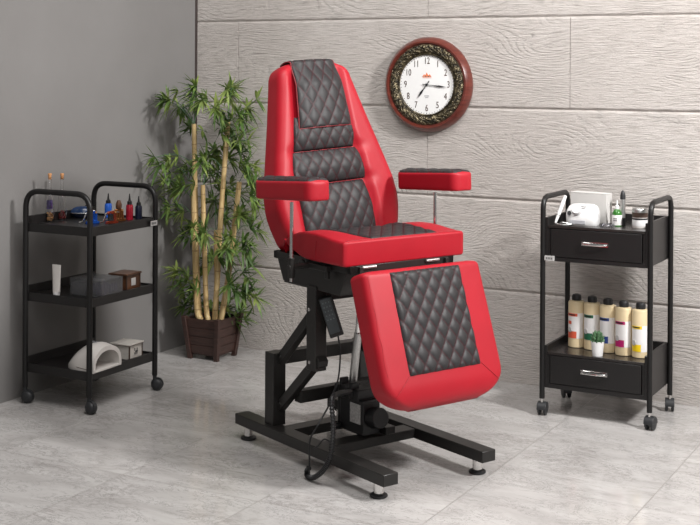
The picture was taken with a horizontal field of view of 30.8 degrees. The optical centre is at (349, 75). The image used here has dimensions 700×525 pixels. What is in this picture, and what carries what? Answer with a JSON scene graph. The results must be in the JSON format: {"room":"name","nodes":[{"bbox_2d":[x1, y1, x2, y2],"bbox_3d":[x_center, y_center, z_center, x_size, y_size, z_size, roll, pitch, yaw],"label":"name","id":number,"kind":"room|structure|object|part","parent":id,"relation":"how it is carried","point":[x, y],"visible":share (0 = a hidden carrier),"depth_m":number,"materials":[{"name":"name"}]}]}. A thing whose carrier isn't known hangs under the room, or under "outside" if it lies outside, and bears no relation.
{"room":"service shop","nodes":[
{"label":"service shop","id":0,"kind":"room"},
{"bbox_2d":[0,0,194,403],"bbox_3d":[-2.635,0.068,3.483,0.100,2.700,7.620,0,0,28],"label":"wall","id":1,"kind":"structure","parent":0,"point":[79,79],"depth_m":5.96,"materials":[{"name":"grey paint"}]},
{"bbox_2d":[194,0,197,314],"bbox_3d":[-0.815,0.061,6.739,0.004,2.700,0.024,0,0,28],"label":"trim","id":2,"kind":"structure","parent":1,"relation":"attached to","point":[196,1],"depth_m":6.73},
{"bbox_2d":[0,345,699,524],"bbox_3d":[0.337,1.467,1.879,6.774,0.050,7.620,0,0,28],"label":"floor","id":3,"kind":"structure","parent":0,"point":[176,453],"depth_m":4.71,"materials":[{"name":"tile"}]},
{"bbox_2d":[21,181,163,414],"bbox_3d":[-1.129,0.950,5.609,0.414,0.931,0.515,0,0,28],"label":"trolley","id":4,"kind":"object","parent":3,"relation":"on","point":[53,362],"visible":0.87,"depth_m":5.49,"materials":[{"name":"black metal"}]},
{"bbox_2d":[45,173,54,221],"bbox_3d":[-1.325,0.536,5.601,0.043,0.213,0.043,0,0,28],"label":"bottle","id":5,"kind":"object","parent":4,"relation":"on","point":[50,215],"visible":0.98,"depth_m":5.59,"materials":[{"name":"clear glass"}]},
{"bbox_2d":[52,264,60,294],"bbox_3d":[-1.259,0.876,5.444,0.030,0.135,0.039,0,0,-24],"label":"tube","id":6,"kind":"object","parent":4,"relation":"on","point":[56,269],"visible":1,"depth_m":5.43,"materials":[{"name":"white plastic"}]},
{"bbox_3d":[-1.248,0.916,5.410,0.379,0.863,0.024,0,0,28],"label":"frame","id":7,"kind":"part","parent":4,"relation":"part of","materials":[{"name":"grey paint"}]},
{"bbox_2d":[57,173,66,219],"bbox_3d":[-1.286,0.538,5.667,0.043,0.208,0.043,0,0,28],"label":"bottle","id":8,"kind":"object","parent":4,"relation":"on","point":[62,212],"visible":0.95,"depth_m":5.65,"materials":[{"name":"clear glass"}]},
{"bbox_2d":[70,206,86,217],"bbox_3d":[-1.211,0.615,5.738,0.110,0.055,0.060,0,0,-7],"label":"case","id":9,"kind":"object","parent":4,"relation":"on","point":[77,212],"visible":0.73,"depth_m":5.71,"materials":[{"name":"blue plastic"}]},
{"bbox_3d":[-1.211,0.603,5.738,0.105,0.030,0.058,0,0,-7],"label":"lid","id":10,"kind":"part","parent":9,"relation":"part of","materials":[{"name":"blue plastic"}]},
{"bbox_2d":[79,210,99,223],"bbox_3d":[-1.135,0.614,5.526,0.092,0.060,0.026,0,0,-32],"label":"machine","id":11,"kind":"object","parent":4,"relation":"in","point":[95,221],"visible":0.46,"depth_m":5.53,"materials":[{"name":"blue metal"}]},
{"bbox_3d":[-1.122,0.616,5.532,0.063,0.056,0.016,0,0,-32],"label":"frame","id":12,"kind":"part","parent":11,"relation":"part of","materials":[{"name":"blue metal"}]},
{"bbox_2d":[28,338,152,380],"bbox_3d":[-1.141,1.248,5.608,0.353,0.068,0.446,0,0,28],"label":"tray","id":13,"kind":"object","parent":4,"relation":"on","point":[53,362],"depth_m":5.52,"materials":[{"name":"black metal"}]},
{"bbox_2d":[28,271,153,307],"bbox_3d":[-1.140,0.940,5.607,0.353,0.068,0.446,0,0,28],"label":"tray","id":14,"kind":"object","parent":4,"relation":"on","point":[42,292],"depth_m":5.48,"materials":[{"name":"black metal"}]},
{"bbox_2d":[28,206,153,236],"bbox_3d":[-1.138,0.639,5.605,0.353,0.068,0.446,0,0,28],"label":"tray","id":15,"kind":"object","parent":4,"relation":"on","point":[36,223],"depth_m":5.49,"materials":[{"name":"black metal"}]},
{"bbox_2d":[86,400,95,411],"bbox_3d":[-1.085,1.387,5.320,0.056,0.056,0.012,1,0,40],"label":"caster wheel","id":16,"kind":"object","parent":4,"relation":"attached to","point":[90,404],"depth_m":5.30,"materials":[{"name":"grey plastic"}]},
{"bbox_2d":[68,341,121,373],"bbox_3d":[-1.111,1.197,5.459,0.167,0.111,0.199,0,0,26],"label":"lamp","id":17,"kind":"object","parent":4,"relation":"on","point":[105,355],"visible":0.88,"depth_m":5.42,"materials":[{"name":"white plastic"}]},
{"bbox_3d":[-1.111,1.248,5.460,0.167,0.009,0.197,0,0,26],"label":"plate","id":18,"kind":"part","parent":17,"relation":"part of","materials":[{"name":"white plastic"}]},
{"bbox_2d":[70,273,122,296],"bbox_3d":[-1.099,0.907,5.500,0.176,0.074,0.144,0,0,28],"label":"case","id":19,"kind":"object","parent":4,"relation":"on","point":[103,284],"visible":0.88,"depth_m":5.46,"materials":[{"name":"grey plastic"}]},
{"bbox_2d":[99,210,117,223],"bbox_3d":[-1.052,0.614,5.533,0.026,0.060,0.092,1,0,43],"label":"machine","id":20,"kind":"object","parent":4,"relation":"in","point":[111,214],"visible":0.99,"depth_m":5.53,"materials":[{"name":"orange metal"}]},
{"bbox_3d":[-1.041,0.616,5.543,0.016,0.056,0.063,1,0,43],"label":"frame","id":21,"kind":"part","parent":20,"relation":"part of","materials":[{"name":"red metal"}]},
{"bbox_2d":[105,193,111,216],"bbox_3d":[-1.102,0.589,5.784,0.033,0.108,0.033,0,0,28],"label":"ink bottle","id":22,"kind":"object","parent":4,"relation":"on","point":[108,206],"visible":0.77,"depth_m":5.77,"materials":[{"name":"blue plastic"}]},
{"bbox_2d":[105,200,125,220],"bbox_3d":[-1.037,0.597,5.623,0.092,0.094,0.028,0,0,-27],"label":"bottle","id":23,"kind":"object","parent":4,"relation":"in","point":[119,212],"visible":0.84,"depth_m":5.62,"materials":[{"name":"brown glass"}]},
{"bbox_3d":[-1.024,0.616,5.629,0.063,0.056,0.016,0,0,-27],"label":"frame","id":24,"kind":"part","parent":23,"relation":"part of","materials":[{"name":"orange metal"}]},
{"bbox_3d":[-1.034,0.916,5.806,0.379,0.863,0.024,0,0,28],"label":"frame","id":25,"kind":"part","parent":4,"relation":"part of","materials":[{"name":"grey paint"}]},
{"bbox_2d":[108,269,141,289],"bbox_3d":[-1.001,0.908,5.647,0.101,0.072,0.113,0,0,26],"label":"trinket box","id":26,"kind":"object","parent":4,"relation":"on","point":[131,278],"visible":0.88,"depth_m":5.62,"materials":[{"name":"brown wood"}]},
{"bbox_3d":[-1.001,0.875,5.647,0.100,0.006,0.112,0,0,26],"label":"lid","id":27,"kind":"part","parent":26,"relation":"part of","materials":[{"name":"brown wood"}]},
{"bbox_3d":[-0.960,0.911,5.628,0.001,0.033,0.032,0,0,26],"label":"window panel","id":28,"kind":"part","parent":26,"relation":"part of","materials":[{"name":"white glass"}]},
{"bbox_2d":[110,338,143,359],"bbox_3d":[-0.993,1.217,5.650,0.108,0.070,0.108,0,0,26],"label":"trinket box","id":29,"kind":"object","parent":4,"relation":"on","point":[129,348],"visible":0.93,"depth_m":5.61,"materials":[{"name":"white wood"}]},
{"bbox_3d":[-0.993,1.185,5.649,0.107,0.006,0.107,0,0,26],"label":"lid","id":30,"kind":"part","parent":29,"relation":"part of","materials":[{"name":"white wood"}]},
{"bbox_2d":[126,194,132,219],"bbox_3d":[-0.989,0.586,5.693,0.033,0.116,0.033,0,0,28],"label":"ink bottle","id":31,"kind":"object","parent":4,"relation":"on","point":[129,207],"visible":1,"depth_m":5.68,"materials":[{"name":"plastic"}]},
{"bbox_2d":[135,196,141,218],"bbox_3d":[-0.954,0.593,5.729,0.032,0.102,0.032,0,0,28],"label":"ink bottle","id":32,"kind":"object","parent":4,"relation":"on","point":[138,208],"visible":1,"depth_m":5.72,"materials":[{"name":"blue plastic"}]},
{"bbox_2d":[138,72,273,361],"bbox_3d":[-0.665,0.692,6.322,0.662,1.445,0.577,0,0,28],"label":"bamboo","id":33,"kind":"object","parent":3,"relation":"on","point":[214,332],"visible":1,"depth_m":6.32,"materials":[{"name":"green plant"}]},
{"bbox_2d":[181,309,242,361],"bbox_3d":[-0.693,1.307,6.391,0.226,0.214,0.226,0,0,28],"label":"planter","id":34,"kind":"object","parent":3,"relation":"on","point":[215,334],"depth_m":6.33,"materials":[{"name":"wood"}]},
{"bbox_2d":[235,59,500,499],"bbox_3d":[0.049,0.679,4.751,0.789,1.493,0.988,0,0,-37],"label":"chair","id":35,"kind":"object","parent":3,"relation":"on","point":[424,338],"visible":1,"depth_m":4.64,"materials":[{"name":"red leather"}]},
{"bbox_3d":[-0.286,1.192,4.855,0.057,0.277,0.060,0,0,-37],"label":"post","id":36,"kind":"part","parent":35,"relation":"part of","materials":[{"name":"black metal"}]},
{"bbox_3d":[-0.187,0.960,4.738,0.032,0.274,0.279,0,0,-37],"label":"lift arm","id":37,"kind":"part","parent":35,"relation":"part of","materials":[{"name":"black paint"}]},
{"bbox_3d":[-0.207,0.403,4.538,0.123,0.092,0.358,0,0,-37],"label":"armrest","id":38,"kind":"part","parent":35,"relation":"part of","materials":[{"name":"red leather"}]},
{"bbox_3d":[-0.187,1.145,4.737,0.032,0.260,0.283,0,0,-37],"label":"lift arm","id":39,"kind":"part","parent":35,"relation":"part of","materials":[{"name":"black paint"}]},
{"bbox_3d":[-0.108,0.222,4.958,0.292,0.148,0.056,0,0,-37],"label":"quilted panel","id":40,"kind":"part","parent":35,"relation":"part of","materials":[{"name":"black leather"}]},
{"bbox_3d":[-0.086,0.351,4.937,0.348,0.143,0.061,0,0,-37],"label":"quilted panel","id":41,"kind":"part","parent":35,"relation":"part of","materials":[{"name":"black leather"}]},
{"bbox_3d":[-0.089,0.314,4.990,0.584,0.743,0.276,0,0,-37],"label":"backrest","id":42,"kind":"part","parent":35,"relation":"part of","materials":[{"name":"red leather"}]},
{"bbox_3d":[-0.051,0.521,4.916,0.351,0.228,0.078,0,0,-37],"label":"quilted panel","id":43,"kind":"part","parent":35,"relation":"part of","materials":[{"name":"black leather"}]},
{"bbox_3d":[0.034,0.896,4.771,0.020,0.142,0.036,0,0,-37],"label":"actuator rod","id":44,"kind":"part","parent":35,"relation":"part of","materials":[{"name":"silver metal"}]},
{"bbox_3d":[0.045,1.193,5.101,0.057,0.277,0.060,0,0,-37],"label":"post","id":45,"kind":"part","parent":35,"relation":"part of","materials":[{"name":"silver metal"}]},
{"bbox_3d":[0.047,0.720,4.754,0.476,0.116,0.487,0,0,-37],"label":"seat frame","id":46,"kind":"part","parent":35,"relation":"part of","materials":[{"name":"black paint"}]},
{"bbox_3d":[0.034,1.352,4.770,0.510,0.041,0.948,0,0,-37],"label":"frame","id":47,"kind":"part","parent":35,"relation":"part of","materials":[{"name":"black paint"}]},
{"bbox_2d":[284,222,462,266],"bbox_3d":[0.082,0.615,4.729,0.558,0.105,0.407,0,0,-37],"label":"seat cushion","id":48,"kind":"object","parent":35,"relation":"on","point":[315,244],"depth_m":4.59,"materials":[{"name":"red leather"}]},
{"bbox_3d":[0.092,0.589,4.722,0.380,0.057,0.370,0,0,-37],"label":"quilted seat panel","id":49,"kind":"part","parent":35,"relation":"part of","materials":[{"name":"black leather"}]},
{"bbox_3d":[0.327,0.404,4.935,0.123,0.092,0.358,0,0,-37],"label":"armrest","id":50,"kind":"part","parent":35,"relation":"part of","materials":[{"name":"red leather"}]},
{"bbox_3d":[0.296,0.847,4.421,0.326,0.340,0.136,0,0,-37],"label":"quilted legrest panel","id":51,"kind":"part","parent":35,"relation":"part of","materials":[{"name":"black leather"}]},
{"bbox_2d":[536,190,673,430],"bbox_3d":[1.086,0.964,5.383,0.517,0.928,0.386,0,0,28],"label":"cart","id":52,"kind":"object","parent":3,"relation":"on","point":[563,367],"visible":0.96,"depth_m":5.26,"materials":[{"name":"black metal"}]},
{"bbox_2d":[536,401,548,410],"bbox_3d":[0.812,1.387,5.351,0.039,0.032,0.055,0,0,23],"label":"caster wheel","id":53,"kind":"object","parent":52,"relation":"attached to","point":[541,405],"depth_m":5.33,"materials":[{"name":"grey plastic"}]},
{"bbox_3d":[0.887,0.927,5.481,0.022,0.856,0.344,0,0,28],"label":"frame","id":54,"kind":"part","parent":52,"relation":"part of","materials":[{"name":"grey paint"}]},
{"bbox_2d":[554,195,572,225],"bbox_3d":[0.893,0.564,5.329,0.065,0.122,0.070,0,0,-16],"label":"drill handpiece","id":55,"kind":"object","parent":52,"relation":"on","point":[562,203],"visible":1,"depth_m":5.34,"materials":[{"name":"white plastic"}]},
{"bbox_3d":[0.895,0.618,5.318,0.073,0.014,0.029,0,0,28],"label":"cord","id":56,"kind":"part","parent":55,"relation":"part of","materials":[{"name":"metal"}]},
{"bbox_2d":[568,293,584,347],"bbox_3d":[0.970,1.045,5.434,0.070,0.226,0.072,0,0,28],"label":"bottle","id":57,"kind":"object","parent":52,"relation":"on","point":[575,305],"visible":0.99,"depth_m":5.41,"materials":[{"name":"beige plastic"}]},
{"bbox_2d":[566,203,599,225],"bbox_3d":[0.979,0.582,5.337,0.136,0.088,0.113,0,0,22],"label":"machine","id":58,"kind":"object","parent":52,"relation":"on","point":[577,214],"visible":1,"depth_m":5.30,"materials":[{"name":"white plastic"}]},
{"bbox_2d":[571,191,611,223],"bbox_3d":[1.033,0.562,5.434,0.167,0.128,0.057,1,0,36],"label":"box","id":59,"kind":"object","parent":52,"relation":"on","point":[603,200],"visible":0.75,"depth_m":5.39,"materials":[{"name":"white cardboard"}]},
{"bbox_2d":[584,295,599,349],"bbox_3d":[1.028,1.045,5.388,0.070,0.226,0.072,0,0,28],"label":"bottle","id":60,"kind":"object","parent":52,"relation":"on","point":[591,307],"visible":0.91,"depth_m":5.36,"materials":[{"name":"beige plastic"}]},
{"bbox_3d":[1.000,1.227,5.224,0.115,0.018,0.022,0,0,28],"label":"drawer handle","id":61,"kind":"part","parent":52,"relation":"part of","materials":[{"name":"silver metal"}]},
{"bbox_3d":[1.003,0.695,5.221,0.115,0.018,0.022,0,0,28],"label":"drawer handle","id":62,"kind":"part","parent":52,"relation":"part of","materials":[{"name":"silver metal"}]},
{"bbox_3d":[1.078,1.231,5.359,0.386,0.116,0.291,0,0,28],"label":"drawer","id":63,"kind":"part","parent":52,"relation":"part of","materials":[{"name":"black metal"}]},
{"bbox_3d":[1.081,0.699,5.356,0.386,0.116,0.291,0,0,28],"label":"drawer","id":64,"kind":"part","parent":52,"relation":"part of","materials":[{"name":"black metal"}]},
{"bbox_2d":[590,330,604,356],"bbox_3d":[1.027,1.106,5.262,0.061,0.105,0.062,0,0,28],"label":"potted succulent","id":65,"kind":"object","parent":52,"relation":"on","point":[597,342],"visible":1,"depth_m":5.25,"materials":[{"name":"white ceramic"}]},
{"bbox_2d":[599,298,615,352],"bbox_3d":[1.084,1.046,5.336,0.070,0.226,0.072,0,0,28],"label":"bottle","id":66,"kind":"object","parent":52,"relation":"on","point":[607,309],"visible":0.82,"depth_m":5.31,"materials":[{"name":"beige plastic"}]},
{"bbox_2d":[600,223,614,226],"bbox_3d":[1.072,0.619,5.285,0.060,0.014,0.040,0,0,28],"label":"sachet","id":67,"kind":"object","parent":52,"relation":"on","point":[602,224],"visible":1,"depth_m":5.28,"materials":[{"name":"silver metal"}]},
{"bbox_2d":[612,200,621,225],"bbox_3d":[1.118,0.574,5.314,0.042,0.107,0.043,0,0,28],"label":"dropper bottle","id":68,"kind":"object","parent":52,"relation":"on","point":[616,214],"visible":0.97,"depth_m":5.30,"materials":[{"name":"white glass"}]},
{"bbox_3d":[1.118,0.592,5.314,0.041,0.070,0.041,0,0,28],"label":"glass","id":69,"kind":"part","parent":68,"relation":"part of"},
{"bbox_2d":[620,190,625,224],"bbox_3d":[1.149,0.554,5.346,0.023,0.146,0.023,0,0,28],"label":"file","id":70,"kind":"object","parent":52,"relation":"on","point":[622,195],"visible":0.92,"depth_m":5.34,"materials":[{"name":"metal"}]},
{"bbox_2d":[615,300,632,355],"bbox_3d":[1.139,1.046,5.283,0.070,0.226,0.072,0,0,28],"label":"bottle","id":71,"kind":"object","parent":52,"relation":"on","point":[623,312],"visible":1,"depth_m":5.25,"materials":[{"name":"beige plastic"}]},
{"bbox_2d":[632,302,646,358],"bbox_3d":[1.200,1.047,5.241,0.070,0.226,0.072,0,0,28],"label":"bottle","id":72,"kind":"object","parent":52,"relation":"on","point":[639,314],"visible":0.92,"depth_m":5.21,"materials":[{"name":"beige plastic"}]},
{"bbox_2d":[632,207,647,227],"bbox_3d":[1.201,0.588,5.258,0.065,0.080,0.065,0,0,28],"label":"jar","id":73,"kind":"object","parent":52,"relation":"on","point":[639,215],"visible":0.96,"depth_m":5.23,"materials":[{"name":"white plastic"}]},
{"bbox_3d":[1.201,0.556,5.258,0.065,0.016,0.065,0,0,28],"label":"lid","id":74,"kind":"part","parent":73,"relation":"part of","materials":[{"name":"metal"}]},
{"bbox_2d":[643,415,657,425],"bbox_3d":[1.215,1.390,5.132,0.039,0.032,0.055,1,0,37],"label":"caster wheel","id":75,"kind":"object","parent":52,"relation":"attached to","point":[649,420],"depth_m":5.12,"materials":[{"name":"grey plastic"}]},
{"bbox_3d":[1.288,0.930,5.264,0.022,0.856,0.344,0,0,28],"label":"frame","id":76,"kind":"part","parent":52,"relation":"part of","materials":[{"name":"grey paint"}]},
{"bbox_2d":[665,397,673,406],"bbox_3d":[1.365,1.390,5.417,0.039,0.032,0.055,0,0,14],"label":"caster wheel","id":77,"kind":"object","parent":52,"relation":"attached to","point":[669,402],"depth_m":5.40,"materials":[{"name":"grey plastic"}]},
{"bbox_2d":[197,0,699,406],"bbox_3d":[2.159,0.085,5.176,6.724,2.700,0.080,0,0,28],"label":"wall","id":78,"kind":"structure","parent":0,"point":[569,95],"depth_m":5.88,"materials":[{"name":"grey wood"}]},
{"bbox_2d":[385,37,472,131],"bbox_3d":[0.370,0.041,6.067,0.458,0.458,0.055,0,0,28],"label":"wall clock","id":79,"kind":"object","parent":78,"relation":"attached to","point":[429,80],"visible":1,"depth_m":6.05,"materials":[{"name":"brown metal"}]},
{"bbox_2d":[591,341,603,356],"bbox_3d":[1.026,1.129,5.262,0.056,0.060,0.056,0,0,28],"label":"pot","id":80,"kind":"object","parent":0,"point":[597,347],"depth_m":5.24,"materials":[{"name":"white ceramic"}]}
]}

